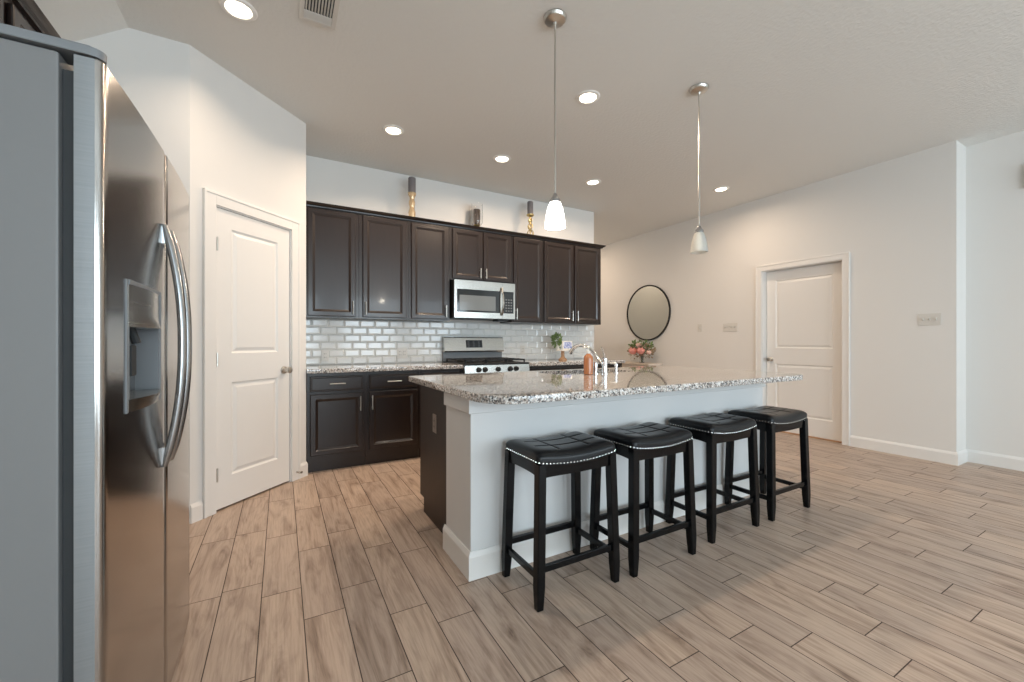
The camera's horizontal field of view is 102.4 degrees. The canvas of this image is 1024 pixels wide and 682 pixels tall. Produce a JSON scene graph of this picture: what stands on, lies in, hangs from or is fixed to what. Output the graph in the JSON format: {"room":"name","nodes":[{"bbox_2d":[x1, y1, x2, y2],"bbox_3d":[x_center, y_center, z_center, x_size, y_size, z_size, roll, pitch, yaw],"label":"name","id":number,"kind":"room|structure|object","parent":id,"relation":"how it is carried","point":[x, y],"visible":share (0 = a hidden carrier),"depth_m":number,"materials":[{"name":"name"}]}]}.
{"room":"kitchen","nodes":[
{"label":"kitchen","id":0,"kind":"room"},
{"bbox_2d":[75,28,189,504],"bbox_3d":[-2.320,-0.386,2.472,0.630,3.050,0.110,0,0,-29],"label":"wall","id":1,"kind":"structure","parent":0,"point":[153,71],"depth_m":2.51,"materials":[{"name":"white paint"}]},
{"bbox_2d":[190,45,305,504],"bbox_3d":[-1.941,-0.386,3.058,0.110,3.050,0.967,0,0,16],"label":"wall","id":2,"kind":"structure","parent":0,"point":[246,147],"depth_m":2.88,"materials":[{"name":"white paint"}]},
{"bbox_2d":[190,501,202,523],"bbox_3d":[-2.002,1.080,2.611,0.014,0.118,0.072,0,0,16],"label":"baseboard","id":3,"kind":"structure","parent":2,"relation":"attached to","point":[196,509],"depth_m":2.60,"materials":[{"name":"white paint"}]},
{"bbox_2d":[202,188,300,518],"bbox_3d":[-1.920,0.072,3.050,0.194,2.134,0.809,0,0,16],"label":"door","id":4,"kind":"structure","parent":2,"relation":"in","point":[251,254],"depth_m":2.98,"materials":[{"name":"white paint"}]},
{"bbox_2d":[301,462,307,477],"bbox_3d":[-1.761,1.080,3.468,0.014,0.118,0.094,0,0,16],"label":"baseboard","id":5,"kind":"structure","parent":2,"relation":"attached to","point":[304,466],"depth_m":3.47,"materials":[{"name":"white paint"}]},
{"bbox_2d":[306,155,593,364],"bbox_3d":[-0.486,-0.371,5.059,3.733,3.020,0.140,0,0,-29],"label":"wall","id":6,"kind":"structure","parent":0,"point":[327,181],"depth_m":4.71,"materials":[{"name":"white paint"}]},
{"bbox_2d":[306,206,358,319],"bbox_3d":[-1.777,-0.748,4.044,0.473,1.030,0.363,0,0,-29],"label":"upper cabinet","id":7,"kind":"object","parent":6,"relation":"attached to","point":[332,236],"visible":0.99,"depth_m":3.92,"materials":[{"name":"brown wood"}]},
{"bbox_2d":[306,201,604,248],"bbox_3d":[-0.403,-1.281,4.815,3.632,0.034,0.358,0,0,-29],"label":"crown molding","id":8,"kind":"structure","parent":7,"relation":"on","point":[308,203],"depth_m":4.43,"materials":[{"name":"brown wood"}]},
{"bbox_2d":[354,214,407,320],"bbox_3d":[-1.356,-0.748,4.280,0.490,1.030,0.363,0,0,-29],"label":"upper cabinet","id":9,"kind":"object","parent":6,"relation":"attached to","point":[383,241],"visible":1,"depth_m":4.15,"materials":[{"name":"brown wood"}]},
{"bbox_2d":[403,221,449,321],"bbox_3d":[-0.944,-0.748,4.511,0.451,1.030,0.363,0,0,-29],"label":"upper cabinet","id":10,"kind":"object","parent":6,"relation":"attached to","point":[428,244],"visible":0.99,"depth_m":4.39,"materials":[{"name":"brown wood"}]},
{"bbox_2d":[408,177,415,216],"bbox_3d":[-1.081,-1.522,4.447,0.092,0.517,0.088,0,0,-29],"label":"candle holder","id":11,"kind":"object","parent":10,"relation":"on","point":[411,180],"visible":0.88,"depth_m":4.42,"materials":[{"name":"gold metal"}]},
{"bbox_2d":[408,177,415,192],"bbox_3d":[-1.081,-1.696,4.447,0.080,0.170,0.080,0,0,-29],"label":"candle","id":12,"kind":"object","parent":11,"relation":"on","point":[411,180],"depth_m":4.41,"materials":[{"name":"grey wax"}]},
{"bbox_2d":[306,319,593,364],"bbox_3d":[-0.447,-0.014,4.990,3.728,0.494,0.016,0,0,-29],"label":"tile backsplash","id":13,"kind":"structure","parent":6,"relation":"attached to","point":[347,341],"depth_m":4.62,"materials":[{"name":"grey tile"}]},
{"bbox_2d":[321,350,328,360],"bbox_3d":[-1.892,0.139,4.165,0.070,0.115,0.010,0,0,-29],"label":"wall outlet","id":14,"kind":"object","parent":13,"relation":"attached to","point":[324,353],"visible":1,"depth_m":4.16,"materials":[{"name":"white plastic"}]},
{"bbox_2d":[397,348,406,357],"bbox_3d":[-1.212,0.124,4.546,0.116,0.115,0.010,0,0,-29],"label":"wall outlet","id":15,"kind":"object","parent":13,"relation":"attached to","point":[401,352],"visible":1,"depth_m":4.54,"materials":[{"name":"white plastic"}]},
{"bbox_2d":[520,346,524,354],"bbox_3d":[0.135,0.105,5.301,0.070,0.115,0.010,0,0,-29],"label":"wall outlet","id":16,"kind":"object","parent":13,"relation":"attached to","point":[522,348],"visible":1,"depth_m":5.30,"materials":[{"name":"white plastic"}]},
{"bbox_2d":[450,227,511,283],"bbox_3d":[-0.406,-0.975,4.813,0.778,0.577,0.363,0,0,-29],"label":"upper cabinet","id":17,"kind":"object","parent":6,"relation":"attached to","point":[475,255],"visible":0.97,"depth_m":4.67,"materials":[{"name":"brown wood"}]},
{"bbox_2d":[471,202,482,226],"bbox_3d":[-0.411,-1.440,4.823,0.140,0.352,0.140,0,0,-29],"label":"candle holder","id":18,"kind":"object","parent":17,"relation":"on","point":[476,207],"visible":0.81,"depth_m":4.77,"materials":[{"name":"grey glass"}]},
{"bbox_2d":[450,279,514,321],"bbox_3d":[-0.372,-0.460,4.768,0.755,0.438,0.448,0,0,-29],"label":"microwave","id":19,"kind":"object","parent":17,"relation":"attached to","point":[469,300],"visible":1,"depth_m":4.61,"materials":[{"name":"silver metal"}]},
{"bbox_2d":[500,236,542,323],"bbox_3d":[0.126,-0.748,5.111,0.438,1.030,0.363,0,0,-29],"label":"upper cabinet","id":20,"kind":"object","parent":6,"relation":"attached to","point":[527,253],"visible":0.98,"depth_m":4.99,"materials":[{"name":"brown wood"}]},
{"bbox_2d":[527,201,533,234],"bbox_3d":[0.230,-1.519,5.183,0.096,0.510,0.096,0,0,-13],"label":"candle holder","id":21,"kind":"object","parent":20,"relation":"on","point":[530,214],"visible":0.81,"depth_m":5.16,"materials":[{"name":"gold metal"}]},
{"bbox_2d":[527,201,532,213],"bbox_3d":[0.230,-1.689,5.183,0.074,0.170,0.074,0,0,-29],"label":"candle","id":22,"kind":"object","parent":21,"relation":"on","point":[530,203],"depth_m":5.15,"materials":[{"name":"grey wax"}]},
{"bbox_2d":[537,240,573,324],"bbox_3d":[0.526,-0.748,5.335,0.474,1.030,0.363,0,0,-29],"label":"upper cabinet","id":23,"kind":"object","parent":6,"relation":"attached to","point":[557,257],"visible":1,"depth_m":5.21,"materials":[{"name":"brown wood"}]},
{"bbox_2d":[564,245,600,324],"bbox_3d":[0.936,-0.748,5.565,0.462,1.030,0.363,0,0,-29],"label":"upper cabinet","id":24,"kind":"object","parent":6,"relation":"attached to","point":[586,260],"visible":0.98,"depth_m":5.44,"materials":[{"name":"brown wood"}]},
{"bbox_2d":[34,0,1023,244],"bbox_3d":[1.235,-1.727,2.470,7.230,0.509,11.500,0,0,-29],"label":"ceiling","id":25,"kind":"structure","parent":0,"point":[800,93],"depth_m":2.98,"materials":[{"name":"white paint"}]},
{"bbox_2d":[218,0,257,21],"bbox_3d":[-1.526,-1.856,2.297,0.184,0.010,0.184,0,0,-29],"label":"recessed light","id":26,"kind":"object","parent":25,"relation":"in","point":[242,10],"visible":1,"depth_m":2.30,"materials":[{"name":"white plastic"}]},
{"bbox_2d":[299,0,339,29],"bbox_3d":[-1.063,-1.856,2.270,0.194,0.010,0.300,0,0,-29],"label":"ceiling vent","id":27,"kind":"object","parent":25,"relation":"in","point":[324,13],"visible":1,"depth_m":2.31,"materials":[{"name":"white plastic"}]},
{"bbox_2d":[382,125,403,135],"bbox_3d":[-1.041,-1.856,3.613,0.184,0.010,0.184,0,0,-29],"label":"recessed light","id":28,"kind":"object","parent":25,"relation":"in","point":[395,130],"visible":1,"depth_m":3.61,"materials":[{"name":"white"}]},
{"bbox_2d":[493,154,510,162],"bbox_3d":[-0.101,-1.856,4.176,0.184,0.010,0.184,0,0,-29],"label":"recessed light","id":29,"kind":"object","parent":25,"relation":"in","point":[501,158],"visible":1,"depth_m":4.17,"materials":[{"name":"white"}]},
{"bbox_2d":[544,8,566,229],"bbox_3d":[0.247,-1.258,2.360,0.132,1.204,0.132,0,0,-29],"label":"pendant light","id":30,"kind":"object","parent":25,"relation":"hanging from","point":[554,18],"visible":1,"depth_m":2.34,"materials":[{"name":"white glass"}]},
{"bbox_2d":[576,90,599,103],"bbox_3d":[0.578,-1.856,3.127,0.184,0.010,0.184,0,0,-29],"label":"recessed light","id":31,"kind":"object","parent":25,"relation":"in","point":[586,96],"visible":1,"depth_m":3.12,"materials":[{"name":"white"}]},
{"bbox_2d":[585,179,600,184],"bbox_3d":[0.943,-1.856,4.789,0.184,0.010,0.184,0,0,-29],"label":"recessed light","id":32,"kind":"object","parent":25,"relation":"in","point":[591,181],"visible":1,"depth_m":4.78,"materials":[{"name":"white"}]},
{"bbox_2d":[689,83,708,253],"bbox_3d":[1.373,-1.258,3.019,0.132,1.204,0.132,0,0,-29],"label":"pendant light","id":33,"kind":"object","parent":25,"relation":"hanging from","point":[699,243],"visible":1,"depth_m":3.01,"materials":[{"name":"white glass"}]},
{"bbox_2d":[713,186,728,191],"bbox_3d":[2.545,-1.856,5.008,0.184,0.010,0.184,0,0,-29],"label":"recessed light","id":34,"kind":"object","parent":25,"relation":"in","point":[722,188],"visible":1,"depth_m":5.00,"materials":[{"name":"white"}]},
{"bbox_2d":[171,432,1023,681],"bbox_3d":[1.243,1.199,2.474,7.248,0.120,11.500,0,0,-29],"label":"floor","id":35,"kind":"structure","parent":0,"point":[897,568],"depth_m":1.86,"materials":[{"name":"brown wood"}]},
{"bbox_2d":[0,23,191,681],"bbox_3d":[-1.373,0.266,1.091,0.821,1.746,0.930,0,0,-29],"label":"refrigerator","id":36,"kind":"object","parent":35,"relation":"on","point":[96,322],"visible":1,"depth_m":0.84,"materials":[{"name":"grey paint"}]},
{"bbox_2d":[306,372,365,472],"bbox_3d":[-1.693,0.707,3.907,0.486,0.865,0.678,0,0,-29],"label":"base cabinet","id":37,"kind":"object","parent":35,"relation":"on","point":[335,402],"visible":0.97,"depth_m":3.65,"materials":[{"name":"brown wood"}]},
{"bbox_2d":[365,370,418,464],"bbox_3d":[-1.262,0.707,4.149,0.498,0.865,0.678,0,0,-29],"label":"base cabinet","id":38,"kind":"object","parent":35,"relation":"on","point":[392,401],"visible":0.94,"depth_m":3.88,"materials":[{"name":"brown wood"}]},
{"bbox_2d":[418,369,461,456],"bbox_3d":[-0.851,0.707,4.380,0.442,0.865,0.678,0,0,-29],"label":"base cabinet","id":39,"kind":"object","parent":35,"relation":"on","point":[435,371],"visible":0.16,"depth_m":4.08,"materials":[{"name":"brown wood"}]},
{"bbox_2d":[306,362,463,373],"bbox_3d":[-1.282,0.253,4.135,1.434,0.038,0.668,0,0,-29],"label":"countertop","id":40,"kind":"structure","parent":39,"relation":"on","point":[310,369],"depth_m":3.91,"materials":[{"name":"stone"}]},
{"bbox_2d":[442,337,529,373],"bbox_3d":[-0.293,0.531,4.632,0.768,1.175,0.749,0,0,-29],"label":"gas range","id":41,"kind":"object","parent":35,"relation":"on","point":[477,354],"visible":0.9,"depth_m":4.75,"materials":[{"name":"grey metal"}]},
{"bbox_2d":[443,361,529,365],"bbox_3d":[-0.303,0.234,4.651,0.768,0.018,0.670,0,0,-29],"label":"cooktop","id":42,"kind":"object","parent":41,"relation":"in","point":[466,363],"depth_m":4.45,"materials":[{"name":"black metal"}]},
{"bbox_2d":[529,365,561,370],"bbox_3d":[0.234,0.707,4.988,0.490,0.865,0.678,0,0,-29],"label":"base cabinet","id":43,"kind":"object","parent":35,"relation":"on","point":[553,367],"visible":0.09,"depth_m":4.73,"materials":[{"name":"brown wood"}]},
{"bbox_2d":[501,431,619,611],"bbox_3d":[0.231,0.805,1.984,0.467,0.668,0.330,0,0,-29],"label":"bar stool","id":44,"kind":"object","parent":35,"relation":"on","point":[575,452],"visible":1,"depth_m":1.93,"materials":[{"name":"black leather"}]},
{"bbox_2d":[562,364,583,369],"bbox_3d":[0.658,0.707,5.226,0.478,0.865,0.678,0,0,-29],"label":"base cabinet","id":45,"kind":"object","parent":35,"relation":"on","point":[564,367],"visible":0.09,"depth_m":4.93,"materials":[{"name":"brown wood"}]},
{"bbox_2d":[420,383,764,581],"bbox_3d":[0.621,0.706,3.007,2.471,0.866,1.030,0,0,-29],"label":"kitchen island","id":46,"kind":"object","parent":35,"relation":"on","point":[462,464],"visible":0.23,"depth_m":2.25,"materials":[{"name":"white paint"}]},
{"bbox_2d":[433,414,436,433],"bbox_3d":[-0.482,0.507,2.556,0.010,0.115,0.070,0,0,-29],"label":"wall outlet","id":47,"kind":"object","parent":46,"relation":"attached to","point":[434,415],"visible":1,"depth_m":2.54,"materials":[{"name":"brown plastic"}]},
{"bbox_2d":[409,366,802,403],"bbox_3d":[0.721,0.253,2.901,2.575,0.038,1.285,0,0,-29],"label":"island countertop","id":48,"kind":"structure","parent":46,"relation":"on","point":[519,387],"depth_m":2.46,"materials":[{"name":"stone"}]},
{"bbox_2d":[583,347,592,374],"bbox_3d":[0.549,0.135,2.956,0.068,0.198,0.068,0,0,-29],"label":"soap bottle","id":49,"kind":"object","parent":48,"relation":"on","point":[588,358],"visible":1,"depth_m":2.93,"materials":[{"name":"brown plastic"}]},
{"bbox_2d":[569,344,608,373],"bbox_3d":[0.577,0.124,3.117,0.078,0.220,0.355,0,0,-37],"label":"kitchen faucet","id":50,"kind":"object","parent":48,"relation":"on","point":[603,362],"visible":0.98,"depth_m":3.03,"materials":[{"name":"silver metal"}]},
{"bbox_2d":[593,362,598,373],"bbox_3d":[0.608,0.189,2.995,0.044,0.090,0.044,0,0,-29],"label":"sprayer","id":51,"kind":"object","parent":48,"relation":"on","point":[595,364],"visible":0.96,"depth_m":2.98,"materials":[{"name":"silver metal"}]},
{"bbox_2d":[610,362,618,372],"bbox_3d":[0.772,0.192,3.102,0.040,0.084,0.076,0,0,-29],"label":"soap dispenser","id":52,"kind":"object","parent":48,"relation":"on","point":[614,363],"visible":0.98,"depth_m":3.08,"materials":[{"name":"silver metal"}]},
{"bbox_2d":[598,363,621,367],"bbox_3d":[1.077,0.707,5.460,0.478,0.865,0.678,0,0,-29],"label":"base cabinet","id":53,"kind":"object","parent":35,"relation":"on","point":[619,364],"visible":0.06,"depth_m":5.22,"materials":[{"name":"brown wood"}]},
{"bbox_2d":[513,358,624,365],"bbox_3d":[0.664,0.253,5.226,1.474,0.038,0.668,0,0,-29],"label":"countertop","id":54,"kind":"structure","parent":53,"relation":"on","point":[545,362],"depth_m":4.90,"materials":[{"name":"stone"}]},
{"bbox_2d":[556,349,568,359],"bbox_3d":[0.653,0.167,5.296,0.176,0.134,0.176,0,0,-29],"label":"wooden pedestal","id":55,"kind":"object","parent":54,"relation":"on","point":[562,357],"visible":0.92,"depth_m":5.27,"materials":[{"name":"brown wood"}]},
{"bbox_2d":[550,332,562,349],"bbox_3d":[0.578,-0.015,5.301,0.183,0.234,0.132,0,0,-29],"label":"potted plant","id":56,"kind":"object","parent":55,"relation":"on","point":[553,337],"visible":1,"depth_m":5.29,"materials":[{"name":"green plant"}]},
{"bbox_2d":[562,341,572,349],"bbox_3d":[0.709,0.044,5.259,0.132,0.107,0.038,0,0,-9],"label":"card","id":57,"kind":"object","parent":55,"relation":"on","point":[566,345],"visible":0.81,"depth_m":5.25,"materials":[{"name":"white paper"}]},
{"bbox_2d":[563,342,571,347],"bbox_3d":[0.709,0.042,5.255,0.110,0.084,0.025,0,0,-9],"label":"print","id":58,"kind":"object","parent":57,"relation":"attached to","point":[565,344],"depth_m":5.25},
{"bbox_2d":[622,361,662,366],"bbox_3d":[2.130,0.744,6.961,0.325,0.790,0.760,0,0,-29],"label":"console table","id":59,"kind":"object","parent":35,"relation":"on","point":[627,363],"visible":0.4,"depth_m":6.79,"materials":[{"name":"brown wood"}]},
{"bbox_2d":[627,338,655,362],"bbox_3d":[2.136,0.145,6.839,0.367,0.407,0.574,0,0,-29],"label":"flower arrangement","id":60,"kind":"object","parent":59,"relation":"on","point":[640,349],"visible":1,"depth_m":6.78,"materials":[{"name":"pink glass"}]},
{"bbox_2d":[589,422,696,577],"bbox_3d":[0.709,0.805,2.239,0.467,0.668,0.330,0,0,-29],"label":"bar stool","id":61,"kind":"object","parent":35,"relation":"on","point":[647,441],"visible":0.98,"depth_m":2.19,"materials":[{"name":"black paint"}]},
{"bbox_2d":[665,412,759,543],"bbox_3d":[1.250,0.805,2.572,0.467,0.668,0.330,0,0,-29],"label":"bar stool","id":62,"kind":"object","parent":35,"relation":"on","point":[713,428],"visible":1,"depth_m":2.50,"materials":[{"name":"black paint"}]},
{"bbox_2d":[724,406,810,520],"bbox_3d":[1.772,0.805,2.860,0.467,0.668,0.330,0,0,-29],"label":"bar stool","id":63,"kind":"object","parent":35,"relation":"on","point":[770,420],"visible":0.91,"depth_m":2.81,"materials":[{"name":"black paint"}]},
{"bbox_2d":[594,140,961,451],"bbox_3d":[2.747,-0.371,6.359,0.140,3.020,5.794,0,0,-29],"label":"wall","id":64,"kind":"structure","parent":0,"point":[899,220],"depth_m":4.44,"materials":[{"name":"white paint"}]},
{"bbox_2d":[627,285,670,340],"bbox_3d":[2.299,-0.493,6.984,0.024,0.944,0.944,0,0,-29],"label":"round mirror","id":65,"kind":"object","parent":64,"relation":"attached to","point":[649,308],"visible":1,"depth_m":6.96,"materials":[{"name":"black metal"}]},
{"bbox_2d":[698,324,701,331],"bbox_3d":[2.788,-0.206,6.121,0.020,0.115,0.070,0,0,-29],"label":"light switch","id":66,"kind":"object","parent":64,"relation":"attached to","point":[699,325],"visible":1,"depth_m":6.11,"materials":[{"name":"white plastic"}]},
{"bbox_2d":[723,323,736,331],"bbox_3d":[3.025,-0.200,5.699,0.020,0.114,0.189,0,0,-29],"label":"light switch","id":67,"kind":"object","parent":64,"relation":"attached to","point":[727,327],"visible":1,"depth_m":5.70,"materials":[{"name":"white plastic"}]},
{"bbox_2d":[755,252,849,445],"bbox_3d":[3.515,0.075,4.986,0.182,2.127,1.024,0,0,-29],"label":"door","id":68,"kind":"structure","parent":64,"relation":"in","point":[802,306],"depth_m":4.93,"materials":[{"name":"white paint"}]},
{"bbox_2d":[850,435,957,465],"bbox_3d":[3.902,1.080,4.141,0.014,0.118,0.823,0,0,-29],"label":"baseboard","id":69,"kind":"structure","parent":64,"relation":"attached to","point":[947,457],"depth_m":4.09,"materials":[{"name":"white paint"}]},
{"bbox_2d":[918,313,940,325],"bbox_3d":[4.005,-0.216,3.950,0.020,0.115,0.162,0,0,-29],"label":"light switch","id":70,"kind":"object","parent":64,"relation":"attached to","point":[929,318],"visible":1,"depth_m":3.95,"materials":[{"name":"white plastic"}]},
{"bbox_2d":[957,449,967,465],"bbox_3d":[4.215,1.080,3.853,0.278,0.118,0.014,0,0,-29],"label":"baseboard","id":71,"kind":"structure","parent":64,"relation":"attached to","point":[962,455],"depth_m":3.85,"materials":[{"name":"white paint"}]},
{"bbox_2d":[962,131,1023,457],"bbox_3d":[5.642,-0.371,1.608,0.264,3.020,5.566,0,0,-29],"label":"wall","id":72,"kind":"structure","parent":0,"point":[992,170],"depth_m":3.78,"materials":[{"name":"white paint"}]},
{"bbox_2d":[967,449,1023,471],"bbox_3d":[5.625,1.080,1.609,0.014,0.118,5.306,0,0,-29],"label":"baseboard","id":73,"kind":"structure","parent":72,"relation":"attached to","point":[974,456],"depth_m":3.75,"materials":[{"name":"white paint"}]},
{"bbox_3d":[-0.860,-0.351,-0.920,0.140,2.980,7.516,0,0,-29],"label":"wall","id":74,"kind":"structure","parent":0,"visible":0},
{"bbox_2d":[0,0,3,23],"bbox_3d":[-1.663,-0.962,0.980,0.308,0.602,0.993,0,0,-29],"label":"upper cabinet","id":75,"kind":"object","parent":74,"relation":"attached to","point":[1,1],"visible":0.12,"depth_m":1.44,"materials":[{"name":"brown wood"}]},
{"bbox_2d":[12,0,60,37],"bbox_3d":[-1.745,-1.281,1.354,0.080,0.034,1.830,0,0,-29],"label":"crown molding","id":76,"kind":"structure","parent":75,"relation":"on","point":[29,9],"depth_m":1.62,"materials":[{"name":"brown wood"}]},
{"bbox_2d":[4,0,35,31],"bbox_3d":[-2.100,-0.748,1.760,0.308,1.030,0.773,0,0,-29],"label":"upper cabinet","id":77,"kind":"object","parent":74,"relation":"attached to","point":[13,16],"visible":0.09,"depth_m":1.51,"materials":[{"name":"brown wood"}]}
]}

